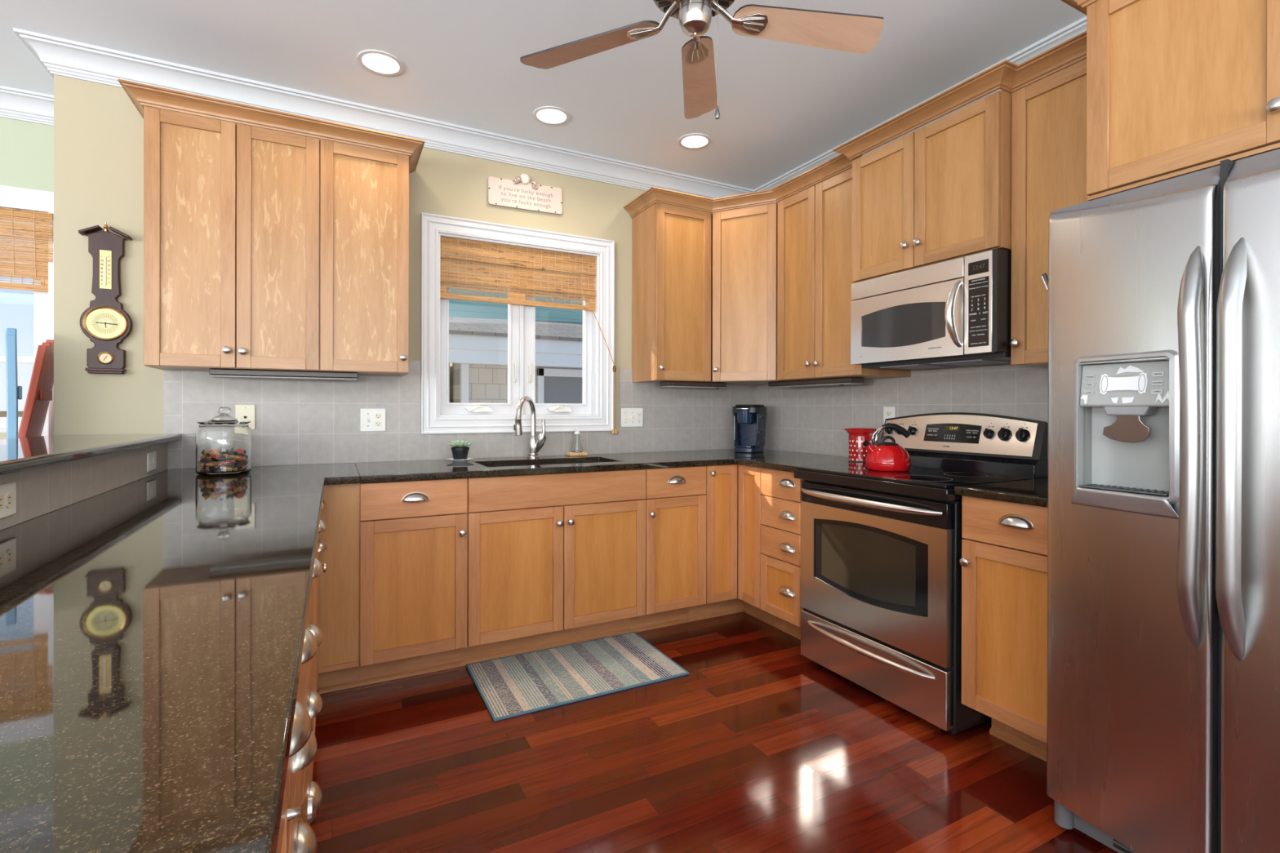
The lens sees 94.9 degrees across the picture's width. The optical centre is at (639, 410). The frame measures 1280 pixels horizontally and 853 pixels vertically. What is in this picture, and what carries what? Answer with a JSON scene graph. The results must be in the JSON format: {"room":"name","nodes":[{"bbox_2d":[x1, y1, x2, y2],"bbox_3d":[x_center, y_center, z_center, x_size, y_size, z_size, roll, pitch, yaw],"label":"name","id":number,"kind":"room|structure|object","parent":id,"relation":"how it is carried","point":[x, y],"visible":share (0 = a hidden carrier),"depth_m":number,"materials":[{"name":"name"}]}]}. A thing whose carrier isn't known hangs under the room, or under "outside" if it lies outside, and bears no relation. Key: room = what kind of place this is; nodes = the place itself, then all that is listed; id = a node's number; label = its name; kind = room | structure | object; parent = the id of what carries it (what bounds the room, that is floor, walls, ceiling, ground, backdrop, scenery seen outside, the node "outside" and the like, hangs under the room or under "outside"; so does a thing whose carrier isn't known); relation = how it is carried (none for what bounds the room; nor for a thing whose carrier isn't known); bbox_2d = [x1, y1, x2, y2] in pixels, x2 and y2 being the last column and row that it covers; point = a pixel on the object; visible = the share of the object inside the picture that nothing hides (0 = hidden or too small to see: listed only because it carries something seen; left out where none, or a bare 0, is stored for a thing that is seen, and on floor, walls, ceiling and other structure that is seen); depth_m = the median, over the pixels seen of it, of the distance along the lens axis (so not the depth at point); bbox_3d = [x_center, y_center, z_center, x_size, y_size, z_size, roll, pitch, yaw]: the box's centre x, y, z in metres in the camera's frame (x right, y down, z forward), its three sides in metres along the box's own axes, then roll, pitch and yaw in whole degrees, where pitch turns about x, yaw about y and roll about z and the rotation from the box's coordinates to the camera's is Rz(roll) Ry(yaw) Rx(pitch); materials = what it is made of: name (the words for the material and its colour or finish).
{"room":"kitchen","nodes":[
{"label":"kitchen","id":0,"kind":"room"},
{"bbox_2d":[0,117,53,210],"bbox_3d":[-4.593,-0.159,1.987,4.520,2.655,0.120,0,0,-27],"label":"wall","id":1,"kind":"structure","parent":0,"point":[26,148],"depth_m":2.79,"materials":[{"name":"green paint"}]},
{"bbox_2d":[0,185,53,435],"bbox_3d":[-3.379,-0.340,2.579,1.400,1.420,0.090,0,0,-27],"label":"window","id":2,"kind":"structure","parent":1,"relation":"in","point":[13,197],"depth_m":2.81,"materials":[{"name":"white paint"}]},
{"bbox_2d":[0,207,53,291],"bbox_3d":[-3.355,-0.757,2.542,1.208,0.375,0.028,0,0,-27],"label":"bamboo shade","id":3,"kind":"object","parent":2,"relation":"attached to","point":[17,266],"visible":0.89,"depth_m":2.77,"materials":[{"name":"brown wood"}]},
{"bbox_2d":[0,442,168,531],"bbox_3d":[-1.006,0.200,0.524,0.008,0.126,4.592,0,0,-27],"label":"tiled wall","id":4,"kind":"structure","parent":0,"point":[40,491],"depth_m":1.64,"materials":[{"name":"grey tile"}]},
{"bbox_2d":[0,481,16,519],"bbox_3d":[-1.390,0.199,1.281,0.009,0.074,0.116,0,0,-27],"label":"outlet","id":5,"kind":"object","parent":4,"relation":"attached to","point":[7,491],"visible":1,"depth_m":1.30,"materials":[{"name":"white plastic"}]},
{"bbox_2d":[0,494,4,510],"bbox_3d":[-1.379,0.199,1.265,0.003,0.033,0.025,0,0,-27],"label":"socket","id":6,"kind":"object","parent":5,"relation":"attached to","point":[2,496],"depth_m":1.27,"materials":[{"name":"white plastic"}]},
{"bbox_2d":[5,492,13,507],"bbox_3d":[-1.397,0.199,1.300,0.003,0.033,0.025,0,0,-27],"label":"socket","id":7,"kind":"object","parent":5,"relation":"attached to","point":[9,495],"depth_m":1.30,"materials":[{"name":"white plastic"}]},
{"bbox_2d":[0,433,182,475],"bbox_3d":[-1.150,0.121,0.451,0.433,0.029,4.597,0,0,-27],"label":"countertop","id":8,"kind":"structure","parent":4,"relation":"on","point":[23,454],"depth_m":1.72,"materials":[{"name":"black stone"}]},
{"bbox_2d":[146,451,155,471],"bbox_3d":[-1.933,0.204,2.325,0.008,0.074,0.116,0,0,-27],"label":"outlet","id":9,"kind":"object","parent":4,"relation":"attached to","point":[151,456],"visible":1,"depth_m":2.31,"materials":[{"name":"white plastic"}]},
{"bbox_2d":[53,75,733,470],"bbox_3d":[-0.880,-0.153,3.518,3.720,2.655,0.590,0,0,-27],"label":"wall","id":10,"kind":"structure","parent":0,"point":[99,130],"depth_m":2.50,"materials":[{"name":"beige paint"}]},
{"bbox_2d":[78,222,132,374],"bbox_3d":[-2.232,-0.470,2.453,0.166,0.635,0.044,0,0,-27],"label":"barometer","id":11,"kind":"object","parent":10,"relation":"attached to","point":[106,324],"visible":1,"depth_m":2.45,"materials":[{"name":"brown wood"}]},
{"bbox_2d":[117,79,319,371],"bbox_3d":[-1.748,-0.707,2.518,0.663,1.068,0.372,0,0,-27],"label":"upper cabinet","id":12,"kind":"object","parent":10,"relation":"attached to","point":[232,211],"visible":0.99,"depth_m":2.41,"materials":[{"name":"brown wood"}]},
{"bbox_2d":[208,368,358,381],"bbox_3d":[-1.561,-0.152,2.604,0.557,0.038,0.103,0,0,-27],"label":"light","id":13,"kind":"object","parent":12,"relation":"attached to","point":[215,373],"visible":1,"depth_m":2.56,"materials":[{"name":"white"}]},
{"bbox_2d":[320,120,425,376],"bbox_3d":[-1.265,-0.707,2.769,0.426,1.068,0.372,0,0,-27],"label":"upper cabinet","id":14,"kind":"object","parent":10,"relation":"attached to","point":[364,192],"visible":1,"depth_m":2.65,"materials":[{"name":"brown wood"}]},
{"bbox_2d":[164,360,755,469],"bbox_3d":[-0.641,0.002,3.305,3.234,0.516,0.008,0,0,-27],"label":"tiled wall","id":15,"kind":"structure","parent":10,"relation":"attached to","point":[298,421],"depth_m":2.95,"materials":[{"name":"grey tile"}]},
{"bbox_2d":[235,404,255,429],"bbox_3d":[-1.808,0.032,2.690,0.076,0.115,0.007,0,0,-27],"label":"phone jack","id":16,"kind":"object","parent":15,"relation":"attached to","point":[242,412],"visible":0.83,"depth_m":2.69,"materials":[{"name":"beige plastic"}]},
{"bbox_2d":[360,408,386,431],"bbox_3d":[-1.332,0.049,2.931,0.116,0.115,0.018,0,0,-27],"label":"switch plate","id":17,"kind":"object","parent":15,"relation":"attached to","point":[371,420],"visible":1,"depth_m":2.93,"materials":[{"name":"white plastic"}]},
{"bbox_2d":[374,421,382,426],"bbox_3d":[-1.313,0.069,2.944,0.033,0.025,0.003,0,0,-27],"label":"socket","id":18,"kind":"object","parent":17,"relation":"attached to","point":[376,423],"depth_m":2.94,"materials":[{"name":"white plastic"}]},
{"bbox_2d":[374,413,382,418],"bbox_3d":[-1.313,0.029,2.943,0.033,0.025,0.003,0,0,-27],"label":"socket","id":19,"kind":"object","parent":17,"relation":"attached to","point":[376,415],"depth_m":2.94,"materials":[{"name":"white plastic"}]},
{"bbox_2d":[621,408,643,426],"bbox_3d":[-0.045,0.046,3.601,0.150,0.115,0.018,0,0,-27],"label":"switch plate","id":20,"kind":"object","parent":15,"relation":"attached to","point":[630,417],"visible":1,"depth_m":3.60,"materials":[{"name":"white plastic"}]},
{"bbox_2d":[420,212,614,434],"bbox_3d":[-0.674,-0.448,3.343,1.094,1.141,0.148,0,0,-27],"label":"window","id":21,"kind":"structure","parent":10,"relation":"in","point":[437,415],"depth_m":3.35,"materials":[{"name":"white paint"}]},
{"bbox_2d":[440,236,596,311],"bbox_3d":[-0.668,-0.763,3.330,0.914,0.332,0.030,0,0,-27],"label":"bamboo shade","id":22,"kind":"object","parent":21,"relation":"attached to","point":[517,298],"visible":0.88,"depth_m":3.31,"materials":[{"name":"brown wood"}]},
{"bbox_2d":[572,264,617,434],"bbox_3d":[-0.263,-0.350,3.465,0.292,0.990,0.021,0,0,-27],"label":"shade cord","id":23,"kind":"object","parent":21,"relation":"hanging from","point":[613,432],"visible":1,"depth_m":3.51,"materials":[{"name":"brown fabric"}]},
{"bbox_2d":[488,173,562,214],"bbox_3d":[-0.633,-1.221,3.282,0.431,0.206,0.036,-1,1,-27],"label":"sign","id":24,"kind":"object","parent":10,"relation":"attached to","point":[519,193],"visible":1,"depth_m":3.28,"materials":[{"name":"beige ceramic"}]},
{"bbox_2d":[0,16,1086,208],"bbox_3d":[-1.268,-1.419,-0.632,8.000,0.113,7.590,0,0,-27],"label":"trim","id":25,"kind":"structure","parent":10,"relation":"attached to","point":[59,56],"depth_m":2.79,"materials":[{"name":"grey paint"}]},
{"bbox_2d":[631,202,711,382],"bbox_3d":[0.195,-0.677,3.544,0.373,1.012,0.345,0,0,-27],"label":"upper cabinet","id":26,"kind":"object","parent":10,"relation":"attached to","point":[671,245],"visible":1,"depth_m":3.44,"materials":[{"name":"brown wood"}]},
{"bbox_2d":[659,381,726,389],"bbox_3d":[0.329,-0.150,3.587,0.422,0.038,0.103,0,0,-27],"label":"light","id":27,"kind":"object","parent":26,"relation":"attached to","point":[667,384],"visible":1,"depth_m":3.53,"materials":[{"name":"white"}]},
{"bbox_2d":[623,153,852,217],"bbox_3d":[0.509,-1.209,3.248,1.393,0.058,0.396,0,0,27],"label":"crown molding","id":28,"kind":"structure","parent":26,"relation":"attached to","point":[840,163],"depth_m":3.34,"materials":[{"name":"brown wood"}]},
{"bbox_2d":[450,446,469,459],"bbox_3d":[-0.903,0.220,2.949,0.090,0.067,0.090,0,0,-27],"label":"pot","id":29,"kind":"object","parent":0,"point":[458,452],"depth_m":2.92,"materials":[{"name":"black ceramic"}]},
{"bbox_2d":[448,253,582,322],"bbox_3d":[-2.648,-0.845,14.200,8.760,9.000,4.020,0,0,-27],"label":"sky","id":30,"kind":"structure","parent":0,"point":[457,308],"depth_m":11.83,"materials":[{"name":"blue"}]},
{"bbox_2d":[0,0,1086,189],"bbox_3d":[-1.273,-1.516,-0.601,8.220,0.080,7.850,0,0,-27],"label":"ceiling","id":31,"kind":"structure","parent":0,"point":[782,106],"depth_m":2.47,"materials":[{"name":"white paint"}]},
{"bbox_2d":[357,49,404,75],"bbox_3d":[-1.103,-1.477,2.499,0.181,0.006,0.181,0,0,-27],"label":"recessed light","id":32,"kind":"object","parent":31,"relation":"in","point":[380,62],"visible":1,"depth_m":2.50,"materials":[{"name":"white glass"}]},
{"bbox_2d":[533,106,569,124],"bbox_3d":[-0.443,-1.476,2.945,0.181,0.006,0.181,0,0,-27],"label":"recessed light","id":33,"kind":"object","parent":31,"relation":"in","point":[550,115],"visible":1,"depth_m":2.94,"materials":[{"name":"white glass"}]},
{"bbox_2d":[678,133,711,149],"bbox_3d":[0.300,-1.475,3.222,0.181,0.006,0.181,0,0,-27],"label":"recessed light","id":34,"kind":"object","parent":31,"relation":"in","point":[693,140],"visible":1,"depth_m":3.22,"materials":[{"name":"white glass"}]},
{"bbox_2d":[520,0,884,119],"bbox_3d":[0.176,-1.129,1.559,1.059,0.692,1.028,0,0,-27],"label":"ceiling fan","id":35,"kind":"object","parent":31,"relation":"hanging from","point":[843,32],"visible":1,"depth_m":1.66,"materials":[{"name":"brown wood"}]},
{"bbox_2d":[310,611,1118,852],"bbox_3d":[-1.278,1.209,-0.597,8.220,0.060,7.850,0,0,-27],"label":"floor","id":36,"kind":"structure","parent":0,"point":[762,747],"depth_m":1.91,"materials":[{"name":"brown wood"}]},
{"bbox_2d":[5,328,22,439],"bbox_3d":[-2.596,0.427,2.161,0.360,1.489,0.442,0,0,44],"label":"bar stool","id":37,"kind":"object","parent":36,"relation":"on","point":[14,392],"visible":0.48,"depth_m":2.19,"materials":[{"name":"blue paint"}]},
{"bbox_2d":[17,339,53,438],"bbox_3d":[-2.896,0.426,2.520,0.556,1.489,0.360,0,0,-37],"label":"bar stool","id":38,"kind":"object","parent":36,"relation":"on","point":[39,395],"visible":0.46,"depth_m":2.57,"materials":[{"name":"brown paint"}]},
{"bbox_2d":[275,700,316,852],"bbox_3d":[-0.606,0.737,0.456,0.613,0.884,0.460,0,0,-27],"label":"base cabinet","id":39,"kind":"object","parent":36,"relation":"on","point":[302,725],"visible":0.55,"depth_m":0.70,"materials":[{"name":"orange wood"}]},
{"bbox_2d":[0,462,359,852],"bbox_3d":[-1.079,0.277,1.472,0.735,0.030,2.841,0,0,-27],"label":"countertop","id":40,"kind":"structure","parent":39,"relation":"on","point":[153,628],"depth_m":0.61,"materials":[{"name":"black stone"}]},
{"bbox_2d":[195,407,251,475],"bbox_3d":[-1.712,0.123,2.417,0.189,0.272,0.189,0,0,-27],"label":"candy jar","id":41,"kind":"object","parent":40,"relation":"on","point":[223,442],"visible":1,"depth_m":2.35,"materials":[{"name":"clear glass"}]},
{"bbox_2d":[288,628,317,852],"bbox_3d":[-0.774,0.736,0.774,0.610,0.884,0.260,0,0,-27],"label":"base cabinet","id":42,"kind":"object","parent":36,"relation":"on","point":[302,837],"visible":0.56,"depth_m":0.89,"materials":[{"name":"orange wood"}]},
{"bbox_2d":[299,558,323,825],"bbox_3d":[-1.000,0.735,1.209,0.610,0.884,0.720,0,0,-27],"label":"base cabinet","id":43,"kind":"object","parent":36,"relation":"on","point":[310,699],"visible":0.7,"depth_m":1.32,"materials":[{"name":"orange wood"}]},
{"bbox_2d":[312,520,327,770],"bbox_3d":[-1.243,0.734,1.680,0.613,0.884,0.340,0,0,-27],"label":"base cabinet","id":44,"kind":"object","parent":36,"relation":"on","point":[322,525],"visible":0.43,"depth_m":1.91,"materials":[{"name":"orange wood"}]},
{"bbox_2d":[315,498,327,692],"bbox_3d":[-1.405,0.733,1.988,0.610,0.884,0.355,0,0,-27],"label":"base cabinet","id":45,"kind":"object","parent":36,"relation":"on","point":[322,545],"visible":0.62,"depth_m":2.16,"materials":[{"name":"orange wood"}]},
{"bbox_2d":[318,483,359,693],"bbox_3d":[-1.234,0.733,2.403,0.147,0.884,0.175,0,0,-27],"label":"filler panel","id":46,"kind":"object","parent":36,"relation":"on","point":[339,586],"visible":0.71,"depth_m":2.33,"materials":[{"name":"brown wood"}]},
{"bbox_2d":[357,478,467,686],"bbox_3d":[-1.070,0.733,2.707,0.423,0.884,0.665,0,0,-27],"label":"base cabinet","id":47,"kind":"object","parent":36,"relation":"on","point":[413,535],"visible":0.98,"depth_m":2.45,"materials":[{"name":"orange wood"}]},
{"bbox_2d":[355,448,866,483],"bbox_3d":[-0.046,0.277,2.974,2.483,0.030,1.129,0,0,-27],"label":"countertop","id":48,"kind":"structure","parent":47,"relation":"on","point":[788,461],"depth_m":2.95,"materials":[{"name":"black stone"}]},
{"bbox_2d":[446,457,473,462],"bbox_3d":[-0.903,0.252,2.949,0.134,0.016,0.134,0,0,-27],"label":"saucer","id":49,"kind":"object","parent":48,"relation":"on","point":[448,459],"visible":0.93,"depth_m":2.91,"materials":[{"name":"white ceramic"}]},
{"bbox_2d":[447,440,473,459],"bbox_3d":[-0.903,0.202,2.949,0.131,0.102,0.131,0,0,-27],"label":"potted succulent","id":50,"kind":"object","parent":49,"relation":"on","point":[460,451],"visible":0.94,"depth_m":2.92,"materials":[{"name":"green plant"}]},
{"bbox_2d":[513,395,546,457],"bbox_3d":[-0.588,0.093,3.150,0.112,0.337,0.218,0,0,18],"label":"faucet","id":51,"kind":"object","parent":48,"relation":"on","point":[535,445],"visible":1,"depth_m":3.20,"materials":[{"name":"grey metal"}]},
{"bbox_2d":[490,462,598,466],"bbox_3d":[-0.464,0.384,3.000,0.729,0.184,0.361,0,0,-27],"label":"sink","id":52,"kind":"object","parent":48,"relation":"in","point":[585,462],"visible":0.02,"depth_m":3.15,"materials":[{"name":"silver metal"}]},
{"bbox_2d":[566,451,587,456],"bbox_3d":[-0.360,0.251,3.361,0.108,0.019,0.056,0,0,-27],"label":"wooden stand","id":53,"kind":"object","parent":48,"relation":"on","point":[569,454],"visible":0.99,"depth_m":3.34,"materials":[{"name":"brown wood"}]},
{"bbox_2d":[571,427,582,452],"bbox_3d":[-0.360,0.170,3.361,0.067,0.143,0.067,0,0,-27],"label":"soap dispenser","id":54,"kind":"object","parent":53,"relation":"on","point":[576,446],"visible":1,"depth_m":3.34,"materials":[{"name":"clear glass"}]},
{"bbox_2d":[732,404,766,453],"bbox_3d":[0.686,0.114,3.703,0.184,0.297,0.216,0,0,35],"label":"coffee maker","id":55,"kind":"object","parent":48,"relation":"on","point":[749,421],"visible":1,"depth_m":3.67,"materials":[{"name":"blue plastic"}]},
{"bbox_2d":[736,444,755,448],"bbox_3d":[0.661,0.226,3.669,0.120,0.014,0.080,0,0,35],"label":"drip tray","id":56,"kind":"object","parent":55,"relation":"on","point":[737,446],"depth_m":3.64,"materials":[{"name":"silver"}]},
{"bbox_2d":[844,427,876,462],"bbox_3d":[1.147,0.180,3.043,0.146,0.170,0.152,0,0,-27],"label":"utensil crock","id":57,"kind":"object","parent":48,"relation":"on","point":[857,452],"visible":0.86,"depth_m":2.99,"materials":[{"name":"red ceramic"}]},
{"bbox_2d":[459,469,645,666],"bbox_3d":[-0.495,0.734,3.006,0.874,0.884,0.665,0,0,-27],"label":"base cabinet","id":58,"kind":"object","parent":36,"relation":"on","point":[554,560],"visible":0.96,"depth_m":2.73,"materials":[{"name":"orange wood"}]},
{"bbox_2d":[465,631,688,721],"bbox_3d":[-0.291,1.171,2.653,0.868,0.009,0.540,0,0,-27],"label":"rug","id":59,"kind":"object","parent":36,"relation":"on","point":[524,683],"visible":1,"depth_m":2.60,"materials":[{"name":"multicoloured fabric"}]},
{"bbox_2d":[630,466,706,632],"bbox_3d":[0.054,0.735,3.292,0.363,0.884,0.665,0,0,-27],"label":"base cabinet","id":60,"kind":"object","parent":36,"relation":"on","point":[675,499],"visible":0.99,"depth_m":3.04,"materials":[{"name":"orange wood"}]},
{"bbox_2d":[688,464,786,631],"bbox_3d":[0.619,0.736,3.497,0.828,0.884,0.822,0,0,-27],"label":"base cabinet","id":61,"kind":"object","parent":36,"relation":"on","point":[733,491],"visible":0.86,"depth_m":3.16,"materials":[{"name":"orange wood"}]},
{"bbox_2d":[760,467,804,639],"bbox_3d":[0.953,0.737,3.041,0.655,0.884,0.294,0,0,-27],"label":"base cabinet","id":62,"kind":"object","parent":36,"relation":"on","point":[781,497],"visible":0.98,"depth_m":2.90,"materials":[{"name":"orange wood"}]},
{"bbox_2d":[793,412,1048,733],"bbox_3d":[1.157,0.594,2.524,0.698,1.169,0.772,0,0,-27],"label":"stove","id":63,"kind":"object","parent":36,"relation":"on","point":[881,551],"visible":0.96,"depth_m":2.35,"materials":[{"name":"silver metal"}]},
{"bbox_2d":[862,422,911,471],"bbox_3d":[1.095,0.160,2.590,0.184,0.206,0.184,0,0,-39],"label":"kettle","id":64,"kind":"object","parent":63,"relation":"on","point":[883,456],"visible":1,"depth_m":2.54,"materials":[{"name":"red metal"}]},
{"bbox_2d":[793,462,1031,501],"bbox_3d":[1.146,0.290,2.518,0.575,0.055,0.772,0,0,-27],"label":"cooktop","id":65,"kind":"object","parent":63,"relation":"in","point":[924,482],"depth_m":2.37,"materials":[{"name":"black glass"}]},
{"bbox_2d":[959,495,1047,761],"bbox_3d":[1.469,0.739,2.046,0.658,0.884,0.345,0,0,-27],"label":"base cabinet","id":66,"kind":"object","parent":36,"relation":"on","point":[1003,562],"visible":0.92,"depth_m":1.94,"materials":[{"name":"orange wood"}]},
{"bbox_2d":[954,478,1047,507],"bbox_3d":[1.470,0.282,2.041,0.652,0.030,0.366,0,0,-27],"label":"countertop","id":67,"kind":"structure","parent":66,"relation":"on","point":[1032,491],"depth_m":1.97,"materials":[{"name":"black stone"}]},
{"bbox_2d":[1046,148,1279,852],"bbox_3d":[1.638,0.302,1.399,0.915,1.728,0.914,0,0,-27],"label":"fridge","id":68,"kind":"object","parent":36,"relation":"on","point":[1163,697],"visible":1,"depth_m":1.38,"materials":[{"name":"grey metal"}]},
{"bbox_2d":[1041,272,1048,289],"bbox_3d":[1.425,-0.451,2.057,0.031,0.060,0.011,0,0,40],"label":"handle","id":69,"kind":"object","parent":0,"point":[1044,275],"visible":0.78,"depth_m":2.06,"materials":[{"name":"silver metal"}]},
{"bbox_3d":[2.467,-0.143,0.981,0.120,2.655,7.000,0,0,-27],"label":"wall","id":70,"kind":"structure","parent":0,"visible":0},
{"bbox_2d":[755,364,1048,457],"bbox_3d":[1.363,-0.028,2.967,0.008,0.586,2.442,0,0,-27],"label":"tiled wall","id":71,"kind":"structure","parent":70,"relation":"attached to","point":[804,420],"depth_m":3.09,"materials":[{"name":"grey tile"}]},
{"bbox_2d":[706,202,791,385],"bbox_3d":[0.682,-0.676,3.636,0.599,1.012,0.631,0,0,-27],"label":"upper cabinet","id":72,"kind":"object","parent":71,"relation":"attached to","point":[744,240],"visible":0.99,"depth_m":3.43,"materials":[{"name":"brown wood"}]},
{"bbox_2d":[777,168,911,381],"bbox_3d":[1.059,-0.674,3.136,0.384,1.012,0.604,0,0,-27],"label":"upper cabinet","id":73,"kind":"object","parent":71,"relation":"attached to","point":[815,223],"visible":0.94,"depth_m":3.06,"materials":[{"name":"brown wood"}]},
{"bbox_2d":[768,377,863,388],"bbox_3d":[0.968,-0.148,3.299,0.103,0.038,0.640,0,0,-27],"label":"light","id":74,"kind":"object","parent":73,"relation":"attached to","point":[838,381],"visible":1,"depth_m":3.21,"materials":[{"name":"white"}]},
{"bbox_2d":[883,406,895,424],"bbox_3d":[1.301,0.038,3.067,0.009,0.115,0.072,0,0,-27],"label":"outlet","id":75,"kind":"object","parent":71,"relation":"attached to","point":[889,412],"visible":0.52,"depth_m":3.06,"materials":[{"name":"white plastic"}]},
{"bbox_2d":[885,411,891,416],"bbox_3d":[1.299,0.019,3.065,0.003,0.025,0.033,0,0,-27],"label":"socket","id":76,"kind":"object","parent":75,"relation":"attached to","point":[887,413],"depth_m":3.06,"materials":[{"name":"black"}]},
{"bbox_2d":[832,59,1017,283],"bbox_3d":[1.315,-0.917,2.539,0.482,0.635,0.811,0,0,-27],"label":"upper cabinet","id":77,"kind":"object","parent":70,"relation":"attached to","point":[940,191],"visible":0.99,"depth_m":2.38,"materials":[{"name":"brown wood"}]},
{"bbox_2d":[850,248,1011,370],"bbox_3d":[1.308,-0.395,2.537,0.487,0.402,0.684,0,0,-27],"label":"microwave","id":78,"kind":"object","parent":77,"relation":"attached to","point":[955,313],"visible":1,"depth_m":2.38,"materials":[{"name":"silver metal"}]},
{"bbox_2d":[1008,31,1088,367],"bbox_3d":[1.593,-0.700,2.080,0.411,1.068,0.378,0,0,-27],"label":"upper cabinet","id":79,"kind":"object","parent":70,"relation":"attached to","point":[1049,114],"visible":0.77,"depth_m":2.10,"materials":[{"name":"brown wood"}]},
{"bbox_2d":[1060,0,1279,200],"bbox_3d":[1.756,-0.922,1.459,0.696,0.620,0.990,0,0,-27],"label":"upper cabinet","id":80,"kind":"object","parent":70,"relation":"attached to","point":[1175,88],"visible":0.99,"depth_m":1.54,"materials":[{"name":"brown wood"}]},
{"label":"outside","id":81,"kind":"structure","parent":0,"visible":0},
{"bbox_3d":[-0.162,3.644,11.965,12.400,0.040,13.100,0,0,-27],"label":"driveway","id":82,"kind":"object","parent":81,"visible":0},
{"bbox_2d":[448,317,582,403],"bbox_3d":[-1.195,1.065,9.190,7.600,5.200,3.860,0,0,-27],"label":"neighbouring house","id":83,"kind":"structure","parent":82,"relation":"on","point":[478,347],"depth_m":7.20,"materials":[{"name":"beige"}]},
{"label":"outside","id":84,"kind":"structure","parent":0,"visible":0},
{"bbox_2d":[0,431,18,439],"bbox_3d":[-27.099,3.593,57.695,120.000,0.100,119.100,0,0,-27],"label":"ground","id":85,"kind":"structure","parent":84,"point":[2,435],"depth_m":76.34,"materials":[{"name":"brown plant"}]},
{"bbox_2d":[0,411,23,417],"bbox_3d":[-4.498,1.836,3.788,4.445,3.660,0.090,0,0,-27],"label":"deck railing","id":86,"kind":"object","parent":85,"relation":"on","point":[2,414],"visible":0.02,"depth_m":3.89,"materials":[{"name":"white wood"}]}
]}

